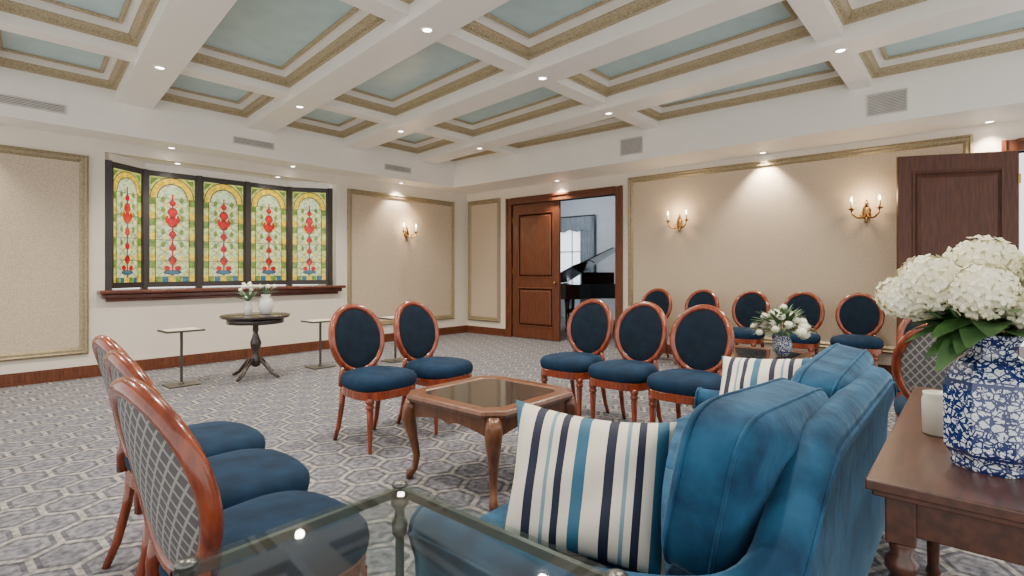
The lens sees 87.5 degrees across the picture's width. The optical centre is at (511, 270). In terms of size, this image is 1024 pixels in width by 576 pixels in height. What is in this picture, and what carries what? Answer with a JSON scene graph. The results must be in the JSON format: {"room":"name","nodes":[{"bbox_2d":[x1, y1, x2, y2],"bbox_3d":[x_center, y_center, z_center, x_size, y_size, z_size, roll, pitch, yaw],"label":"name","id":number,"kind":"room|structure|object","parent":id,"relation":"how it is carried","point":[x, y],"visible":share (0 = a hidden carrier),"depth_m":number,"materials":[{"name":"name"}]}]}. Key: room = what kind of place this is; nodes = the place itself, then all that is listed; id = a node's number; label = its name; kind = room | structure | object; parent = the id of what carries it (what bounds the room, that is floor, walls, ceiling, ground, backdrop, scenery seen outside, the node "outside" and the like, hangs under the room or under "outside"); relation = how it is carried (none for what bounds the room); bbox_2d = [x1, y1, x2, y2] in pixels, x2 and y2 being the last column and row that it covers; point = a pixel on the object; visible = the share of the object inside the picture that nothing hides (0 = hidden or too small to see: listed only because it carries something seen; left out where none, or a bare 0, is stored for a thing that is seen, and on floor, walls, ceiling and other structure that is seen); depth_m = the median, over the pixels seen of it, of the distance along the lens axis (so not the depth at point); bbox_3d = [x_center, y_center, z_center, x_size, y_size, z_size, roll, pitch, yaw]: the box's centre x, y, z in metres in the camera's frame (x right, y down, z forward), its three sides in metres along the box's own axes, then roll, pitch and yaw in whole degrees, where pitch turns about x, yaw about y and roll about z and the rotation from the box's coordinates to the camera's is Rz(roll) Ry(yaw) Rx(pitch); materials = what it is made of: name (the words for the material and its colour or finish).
{"room":"funeral home parlor","nodes":[
{"label":"funeral home parlor","id":0,"kind":"room"},
{"bbox_2d":[0,124,466,374],"bbox_3d":[-4.202,-0.310,7.765,0.750,3.120,9.410,0,0,41],"label":"wall","id":1,"kind":"structure","parent":0,"point":[134,325],"depth_m":7.18,"materials":[{"name":"beige paint"}]},
{"bbox_2d":[0,144,88,361],"bbox_3d":[-5.847,-0.190,5.266,0.045,2.320,2.680,0,0,41],"label":"wall panel","id":2,"kind":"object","parent":1,"relation":"attached to","point":[44,194],"depth_m":5.98,"materials":[{"name":"beige paint"}]},
{"bbox_2d":[105,153,144,288],"bbox_3d":[-4.883,-0.620,6.765,0.080,1.670,0.566,0,0,5],"label":"window","id":3,"kind":"structure","parent":1,"relation":"in","point":[127,173],"depth_m":6.76,"materials":[{"name":"multicoloured glass"}]},
{"bbox_2d":[145,162,198,286],"bbox_3d":[-4.639,-0.620,7.301,0.080,1.670,0.657,0,0,41],"label":"window","id":4,"kind":"structure","parent":1,"relation":"in","point":[172,190],"depth_m":7.28,"materials":[{"name":"multicoloured glass"}]},
{"bbox_2d":[105,160,332,289],"bbox_3d":[-4.060,-0.550,7.700,0.420,1.580,3.010,0,0,41],"label":"trim","id":5,"kind":"structure","parent":1,"relation":"attached to","point":[108,163],"depth_m":7.51,"materials":[{"name":"black wood"}]},
{"bbox_2d":[97,285,345,301],"bbox_3d":[-4.002,0.300,7.690,0.650,0.140,3.240,0,0,41],"label":"trim","id":6,"kind":"structure","parent":1,"relation":"attached to","point":[134,294],"depth_m":7.13,"materials":[{"name":"brown wood"}]},
{"bbox_2d":[199,169,246,285],"bbox_3d":[-4.208,-0.620,7.796,0.080,1.670,0.656,0,0,41],"label":"window","id":7,"kind":"structure","parent":1,"relation":"in","point":[223,193],"depth_m":7.78,"materials":[{"name":"multicoloured glass"}]},
{"bbox_2d":[0,325,465,387],"bbox_3d":[-3.957,1.180,7.452,0.030,0.140,9.260,0,0,41],"label":"baseboard","id":8,"kind":"structure","parent":1,"relation":"attached to","point":[70,373],"depth_m":6.95,"materials":[{"name":"brown wood"}]},
{"bbox_2d":[247,176,288,284],"bbox_3d":[-3.778,-0.620,8.292,0.080,1.670,0.657,0,0,41],"label":"window","id":9,"kind":"structure","parent":1,"relation":"in","point":[268,197],"depth_m":8.28,"materials":[{"name":"multicoloured glass"}]},
{"bbox_2d":[289,181,328,284],"bbox_3d":[-3.266,-0.620,8.627,0.608,1.670,0.080,0,0,-16],"label":"window","id":10,"kind":"structure","parent":1,"relation":"in","point":[309,200],"depth_m":8.61,"materials":[{"name":"multicoloured glass"}]},
{"bbox_2d":[347,188,454,324],"bbox_3d":[-1.935,-0.210,9.769,0.045,2.320,2.390,0,0,41],"label":"trim","id":11,"kind":"structure","parent":1,"relation":"attached to","point":[385,270],"depth_m":9.65,"materials":[{"name":"beige paint"}]},
{"bbox_2d":[402,223,417,240],"bbox_3d":[-1.879,-0.703,9.754,0.144,0.325,0.364,0,0,41],"label":"brass wall sconce","id":12,"kind":"object","parent":1,"relation":"attached to","point":[406,234],"visible":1,"depth_m":9.78,"materials":[{"name":"gold metal"}]},
{"bbox_2d":[0,316,1023,575],"bbox_3d":[0.518,1.300,6.611,11.090,0.100,13.860,0,0,41],"label":"floor","id":13,"kind":"structure","parent":0,"point":[61,488],"depth_m":3.77,"materials":[{"name":"carpet"}]},
{"bbox_2d":[92,335,265,569],"bbox_3d":[-1.427,0.753,2.320,0.498,1.004,0.618,0,0,40],"label":"chair","id":14,"kind":"object","parent":13,"relation":"on","point":[214,437],"visible":0.25,"depth_m":2.27,"materials":[{"name":"brown wood"}]},
{"bbox_2d":[157,327,205,388],"bbox_3d":[-3.622,0.944,5.863,0.304,0.613,0.380,0,0,41],"label":"table","id":15,"kind":"object","parent":13,"relation":"on","point":[181,383],"visible":1,"depth_m":5.85,"materials":[{"name":"metal"}]},
{"bbox_2d":[104,349,309,575],"bbox_3d":[-1.075,0.753,1.921,0.498,1.004,0.618,0,0,42],"label":"chair","id":16,"kind":"object","parent":13,"relation":"on","point":[242,475],"visible":0.27,"depth_m":1.88,"materials":[{"name":"blue fabric"}]},
{"bbox_2d":[108,376,369,575],"bbox_3d":[-0.737,0.753,1.495,0.498,1.004,0.618,0,0,38],"label":"chair","id":17,"kind":"object","parent":13,"relation":"on","point":[178,492],"visible":0.94,"depth_m":1.31,"materials":[{"name":"blue fabric"}]},
{"bbox_2d":[219,312,289,381],"bbox_3d":[-3.023,0.879,6.309,0.760,0.738,0.760,0,0,41],"label":"pedestal table","id":18,"kind":"object","parent":13,"relation":"on","point":[256,319],"visible":0.98,"depth_m":6.22,"materials":[{"name":"brown wood"}]},
{"bbox_2d":[301,319,335,369],"bbox_3d":[-2.495,0.944,6.963,0.304,0.613,0.380,0,0,41],"label":"table","id":19,"kind":"object","parent":13,"relation":"on","point":[320,365],"visible":0.91,"depth_m":6.95,"materials":[{"name":"metal"}]},
{"bbox_2d":[328,304,416,454],"bbox_3d":[-1.024,0.753,3.937,0.618,1.004,0.498,0,0,41],"label":"chair","id":20,"kind":"object","parent":13,"relation":"on","point":[356,336],"visible":0.88,"depth_m":3.92,"materials":[{"name":"blue fabric"}]},
{"bbox_2d":[378,316,402,362],"bbox_3d":[-1.620,0.944,7.436,0.304,0.613,0.380,0,0,41],"label":"table","id":21,"kind":"object","parent":13,"relation":"on","point":[395,359],"visible":0.6,"depth_m":7.39,"materials":[{"name":"metal"}]},
{"bbox_2d":[170,480,627,575],"bbox_3d":[-0.226,0.913,1.051,0.724,0.674,0.574,0,0,41],"label":"end table","id":22,"kind":"object","parent":13,"relation":"on","point":[399,496],"visible":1,"depth_m":1.25,"materials":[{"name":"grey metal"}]},
{"bbox_2d":[393,301,472,434],"bbox_3d":[-0.645,0.753,4.373,0.618,1.004,0.498,0,0,39],"label":"chair","id":23,"kind":"object","parent":13,"relation":"on","point":[415,327],"visible":0.74,"depth_m":4.37,"materials":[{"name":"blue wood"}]},
{"bbox_2d":[402,375,577,511],"bbox_3d":[-0.130,0.991,3.266,0.800,0.523,0.800,0,0,41],"label":"coffee table","id":24,"kind":"object","parent":13,"relation":"on","point":[485,405],"visible":0.84,"depth_m":3.11,"materials":[{"name":"brown wood"}]},
{"bbox_2d":[566,308,574,318],"bbox_3d":[1.464,1.000,10.452,0.760,0.500,0.360,0,0,21],"label":"piano bench","id":25,"kind":"object","parent":13,"relation":"on","point":[570,310],"visible":0.14,"depth_m":10.42,"materials":[{"name":"black paint"}]},
{"bbox_2d":[540,299,612,416],"bbox_3d":[0.564,0.753,4.644,0.498,1.004,0.618,0,0,41],"label":"chair","id":26,"kind":"object","parent":13,"relation":"on","point":[590,324],"visible":0.9,"depth_m":4.68,"materials":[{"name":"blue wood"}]},
{"bbox_2d":[561,247,614,331],"bbox_3d":[1.697,0.365,11.575,1.461,1.770,2.080,0,0,21],"label":"grand piano","id":27,"kind":"object","parent":13,"relation":"on","point":[594,285],"visible":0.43,"depth_m":11.20,"materials":[{"name":"black paint"}]},
{"bbox_2d":[588,301,668,422],"bbox_3d":[0.920,0.753,4.228,0.498,1.004,0.618,0,0,42],"label":"chair","id":28,"kind":"object","parent":13,"relation":"on","point":[641,330],"visible":0.91,"depth_m":4.25,"materials":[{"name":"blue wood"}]},
{"bbox_2d":[407,343,896,575],"bbox_3d":[0.795,0.787,2.071,0.983,0.926,2.228,0,0,41],"label":"velvet sofa","id":29,"kind":"object","parent":13,"relation":"on","point":[767,478],"visible":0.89,"depth_m":1.34,"materials":[{"name":"blue fabric"}]},
{"bbox_2d":[501,400,676,574],"bbox_3d":[0.207,0.600,1.505,0.474,0.418,0.260,0,0,23],"label":"striped pillow","id":30,"kind":"object","parent":29,"relation":"on","point":[582,486],"visible":0.94,"depth_m":1.42,"materials":[{"name":"fabric"}]},
{"bbox_2d":[719,356,811,394],"bbox_3d":[1.244,0.605,2.682,0.452,0.359,0.275,0,0,38],"label":"striped pillow","id":31,"kind":"object","parent":29,"relation":"on","point":[738,373],"visible":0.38,"depth_m":2.69,"materials":[{"name":"fabric"}]},
{"bbox_2d":[641,288,671,357],"bbox_3d":[1.964,0.753,7.600,0.498,1.004,0.618,0,0,39],"label":"chair","id":32,"kind":"object","parent":13,"relation":"on","point":[660,297],"visible":0.27,"depth_m":7.73,"materials":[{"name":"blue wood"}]},
{"bbox_2d":[647,304,733,422],"bbox_3d":[1.274,0.753,3.815,0.498,1.004,0.618,0,0,40],"label":"chair","id":33,"kind":"object","parent":13,"relation":"on","point":[700,335],"visible":0.8,"depth_m":3.88,"materials":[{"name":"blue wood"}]},
{"bbox_2d":[675,289,718,364],"bbox_3d":[2.464,0.753,7.166,0.498,1.004,0.618,0,0,41],"label":"chair","id":34,"kind":"object","parent":13,"relation":"on","point":[703,296],"visible":0.16,"depth_m":7.35,"materials":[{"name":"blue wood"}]},
{"bbox_2d":[732,290,769,347],"bbox_3d":[2.941,0.753,6.751,0.498,1.004,0.618,0,0,43],"label":"chair","id":35,"kind":"object","parent":13,"relation":"on","point":[747,305],"visible":0.64,"depth_m":6.86,"materials":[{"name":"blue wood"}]},
{"bbox_2d":[692,345,814,408],"bbox_3d":[2.208,1.001,4.904,0.880,0.503,0.880,0,0,41],"label":"coffee table","id":36,"kind":"object","parent":13,"relation":"on","point":[739,351],"visible":0.09,"depth_m":4.86,"materials":[{"name":"brown wood"}]},
{"bbox_2d":[747,304,815,355],"bbox_3d":[2.392,0.520,4.728,0.580,0.460,0.572,0,0,41],"label":"flower bouquet","id":37,"kind":"object","parent":36,"relation":"on","point":[782,345],"visible":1,"depth_m":4.66,"materials":[{"name":"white plant"}]},
{"bbox_2d":[772,292,824,354],"bbox_3d":[3.400,0.753,6.353,0.498,1.004,0.618,0,0,41],"label":"chair","id":38,"kind":"object","parent":13,"relation":"on","point":[812,307],"visible":0.48,"depth_m":6.40,"materials":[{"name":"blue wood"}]},
{"bbox_2d":[830,293,884,366],"bbox_3d":[3.851,0.753,5.961,0.498,1.004,0.618,0,0,38],"label":"chair","id":39,"kind":"object","parent":13,"relation":"on","point":[858,316],"visible":0.8,"depth_m":6.06,"materials":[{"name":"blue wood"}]},
{"bbox_2d":[892,318,925,397],"bbox_3d":[2.940,0.753,3.719,0.498,1.004,0.618,0,0,41],"label":"chair","id":40,"kind":"object","parent":13,"relation":"on","point":[902,330],"visible":0.02,"depth_m":3.99,"materials":[{"name":"brown wood"}]},
{"bbox_2d":[891,323,968,421],"bbox_3d":[2.367,0.753,2.904,0.498,1.004,0.618,0,0,39],"label":"chair","id":41,"kind":"object","parent":13,"relation":"on","point":[910,369],"visible":0.12,"depth_m":2.80,"materials":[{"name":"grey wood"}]},
{"bbox_2d":[865,386,1023,575],"bbox_3d":[1.464,0.870,1.609,0.500,0.760,1.350,0,0,41],"label":"console table","id":42,"kind":"object","parent":13,"relation":"on","point":[929,497],"visible":0.68,"depth_m":1.24,"materials":[{"name":"brown wood"}]},
{"bbox_2d":[921,390,943,436],"bbox_3d":[1.277,0.426,1.607,0.076,0.127,0.076,0,0,41],"label":"candle jar","id":43,"kind":"object","parent":42,"relation":"on","point":[931,400],"visible":0.66,"depth_m":1.59,"materials":[{"name":"white wax"}]},
{"bbox_2d":[874,235,1023,478],"bbox_3d":[1.186,0.198,1.354,0.358,0.583,0.443,0,0,-42],"label":"hydrangea vase","id":44,"kind":"object","parent":42,"relation":"on","point":[983,388],"visible":1,"depth_m":1.30,"materials":[{"name":"blue ceramic"}]},
{"bbox_2d":[0,1,1023,193],"bbox_3d":[-0.394,-1.965,4.456,9.640,0.790,9.410,0,0,41],"label":"ceiling","id":45,"kind":"structure","parent":0,"point":[968,93],"depth_m":6.56,"materials":[{"name":"white paint"}]},
{"bbox_2d":[0,93,65,114],"bbox_3d":[-5.002,-1.740,5.578,0.012,0.100,0.550,0,0,41],"label":"ceiling vent","id":46,"kind":"object","parent":45,"relation":"in","point":[6,99],"visible":1,"depth_m":5.58,"materials":[{"name":"metal"}]},
{"bbox_2d":[233,136,273,149],"bbox_3d":[-3.513,-1.740,7.291,0.012,0.100,0.550,0,0,41],"label":"ceiling vent","id":47,"kind":"object","parent":45,"relation":"in","point":[236,140],"visible":1,"depth_m":7.28,"materials":[{"name":"metal"}]},
{"bbox_2d":[384,163,410,173],"bbox_3d":[-1.939,-1.740,9.103,0.012,0.100,0.550,0,0,41],"label":"ceiling vent","id":48,"kind":"object","parent":45,"relation":"in","point":[386,166],"visible":1,"depth_m":9.10,"materials":[{"name":"metal"}]},
{"bbox_2d":[0,0,1023,160],"bbox_3d":[-0.687,-2.139,3.852,8.790,0.148,8.845,0,0,41],"label":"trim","id":49,"kind":"structure","parent":45,"relation":"attached to","point":[298,37],"depth_m":5.32,"materials":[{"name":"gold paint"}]},
{"bbox_2d":[0,0,1023,163],"bbox_3d":[-0.720,-2.080,3.623,9.040,0.300,9.235,0,0,41],"label":"ceiling beams","id":50,"kind":"structure","parent":45,"relation":"attached to","point":[176,30],"depth_m":4.91,"materials":[{"name":"white paint"}]},
{"bbox_2d":[153,65,166,69],"bbox_3d":[-3.341,-1.925,5.074,0.110,0.010,0.110,0,0,41],"label":"recessed light","id":51,"kind":"object","parent":50,"relation":"attached to","point":[157,67],"visible":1,"depth_m":5.07,"materials":[{"name":"white paint"}]},
{"bbox_2d":[420,27,433,33],"bbox_3d":[-0.679,-1.925,4.280,0.110,0.010,0.110,0,0,41],"label":"recessed light","id":52,"kind":"object","parent":50,"relation":"attached to","point":[427,30],"visible":1,"depth_m":4.27,"materials":[{"name":"white paint"}]},
{"bbox_2d":[537,76,547,80],"bbox_3d":[0.305,-1.925,5.353,0.110,0.010,0.110,0,0,41],"label":"recessed light","id":53,"kind":"object","parent":50,"relation":"attached to","point":[541,78],"visible":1,"depth_m":5.35,"materials":[{"name":"white paint"}]},
{"bbox_2d":[833,48,847,53],"bbox_3d":[2.872,-1.925,4.678,0.110,0.010,0.110,0,0,41],"label":"recessed light","id":54,"kind":"object","parent":50,"relation":"attached to","point":[840,50],"visible":1,"depth_m":4.68,"materials":[{"name":"white paint"}]},
{"bbox_2d":[620,136,642,155],"bbox_3d":[1.700,-1.780,7.629,0.360,0.240,0.012,0,0,41],"label":"ceiling vent","id":55,"kind":"object","parent":45,"relation":"in","point":[634,145],"visible":1,"depth_m":7.62,"materials":[{"name":"metal"}]},
{"bbox_2d":[866,88,907,116],"bbox_3d":[3.965,-1.780,5.661,0.360,0.240,0.012,0,0,41],"label":"ceiling vent","id":56,"kind":"object","parent":45,"relation":"in","point":[893,101],"visible":1,"depth_m":5.66,"materials":[{"name":"metal"}]},
{"bbox_2d":[982,120,995,123],"bbox_3d":[5.014,-1.565,5.619,0.110,0.010,0.110,0,0,41],"label":"recessed light","id":57,"kind":"object","parent":45,"relation":"in","point":[989,121],"visible":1,"depth_m":5.61,"materials":[{"name":"white paint"}]},
{"bbox_2d":[561,196,614,319],"bbox_3d":[3.347,-0.350,13.069,6.890,3.200,0.120,0,0,41],"label":"wall","id":58,"kind":"structure","parent":0,"point":[603,207],"depth_m":13.88,"materials":[{"name":"grey paint"}]},
{"bbox_2d":[561,230,579,282],"bbox_3d":[1.630,-0.450,14.454,1.000,1.600,0.040,0,0,41],"label":"window","id":59,"kind":"structure","parent":58,"relation":"in","point":[570,240],"depth_m":14.51,"materials":[{"name":"white glass"}]},
{"bbox_2d":[561,214,595,232],"bbox_3d":[1.560,-1.250,14.343,1.560,0.440,0.060,0,0,41],"label":"curtain valance","id":60,"kind":"object","parent":58,"relation":"attached to","point":[568,223],"visible":0.66,"depth_m":14.20,"materials":[{"name":"fabric"}]},
{"bbox_2d":[580,216,593,302],"bbox_3d":[1.966,-0.125,14.023,0.428,2.650,0.060,0,0,41],"label":"curtain","id":61,"kind":"object","parent":60,"relation":"hanging from","point":[586,237],"visible":0.41,"depth_m":14.02,"materials":[{"name":"white fabric"}]},
{"bbox_2d":[467,119,1023,364],"bbox_3d":[2.643,-0.310,7.951,9.640,3.120,0.150,0,0,41],"label":"wall","id":62,"kind":"structure","parent":0,"point":[988,137],"depth_m":8.11,"materials":[{"name":"beige paint"}]},
{"bbox_2d":[468,198,500,321],"bbox_3d":[-0.569,-0.210,10.612,0.880,2.400,0.045,0,0,41],"label":"trim","id":63,"kind":"structure","parent":62,"relation":"attached to","point":[484,216],"depth_m":10.62,"materials":[{"name":"beige paint"}]},
{"bbox_2d":[512,201,560,340],"bbox_3d":[0.432,0.000,9.812,1.102,2.480,0.200,0,0,41],"label":"door","id":64,"kind":"structure","parent":62,"relation":"in","point":[536,270],"depth_m":9.74,"materials":[{"name":"brown wood"}]},
{"bbox_2d":[505,185,622,347],"bbox_3d":[0.883,-0.062,9.463,2.490,2.625,0.215,0,0,41],"label":"trim","id":65,"kind":"structure","parent":62,"relation":"attached to","point":[617,190],"depth_m":9.27,"materials":[{"name":"brown wood"}]},
{"bbox_2d":[666,210,688,232],"bbox_3d":[2.454,-0.733,7.917,0.364,0.325,0.144,0,0,41],"label":"brass wall sconce","id":66,"kind":"object","parent":62,"relation":"attached to","point":[679,220],"visible":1,"depth_m":7.94,"materials":[{"name":"gold metal"}]},
{"bbox_2d":[466,325,892,375],"bbox_3d":[2.112,1.180,8.293,8.090,0.140,0.030,0,0,41],"label":"baseboard","id":67,"kind":"structure","parent":62,"relation":"attached to","point":[471,329],"depth_m":10.44,"materials":[{"name":"brown wood"}]},
{"bbox_2d":[628,134,972,353],"bbox_3d":[3.417,-0.255,7.149,4.160,2.450,0.045,0,0,41],"label":"wall panel","id":68,"kind":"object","parent":62,"relation":"attached to","point":[778,229],"depth_m":7.10,"materials":[{"name":"beige paint"}]},
{"bbox_2d":[848,195,882,223],"bbox_3d":[4.221,-0.733,6.382,0.364,0.325,0.144,0,0,41],"label":"brass wall sconce","id":69,"kind":"object","parent":62,"relation":"attached to","point":[866,211],"visible":1,"depth_m":6.41,"materials":[{"name":"gold metal"}]},
{"bbox_2d":[896,150,1020,355],"bbox_3d":[4.709,0.000,5.666,1.082,2.480,0.200,0,0,17],"label":"door","id":70,"kind":"structure","parent":62,"relation":"in","point":[942,200],"depth_m":5.65,"materials":[{"name":"brown wood"}]},
{"bbox_2d":[1001,138,1023,152],"bbox_3d":[5.733,-0.062,5.249,1.380,2.625,0.215,0,0,41],"label":"trim","id":71,"kind":"structure","parent":62,"relation":"attached to","point":[1015,144],"depth_m":5.58,"materials":[{"name":"brown wood"}]}
]}

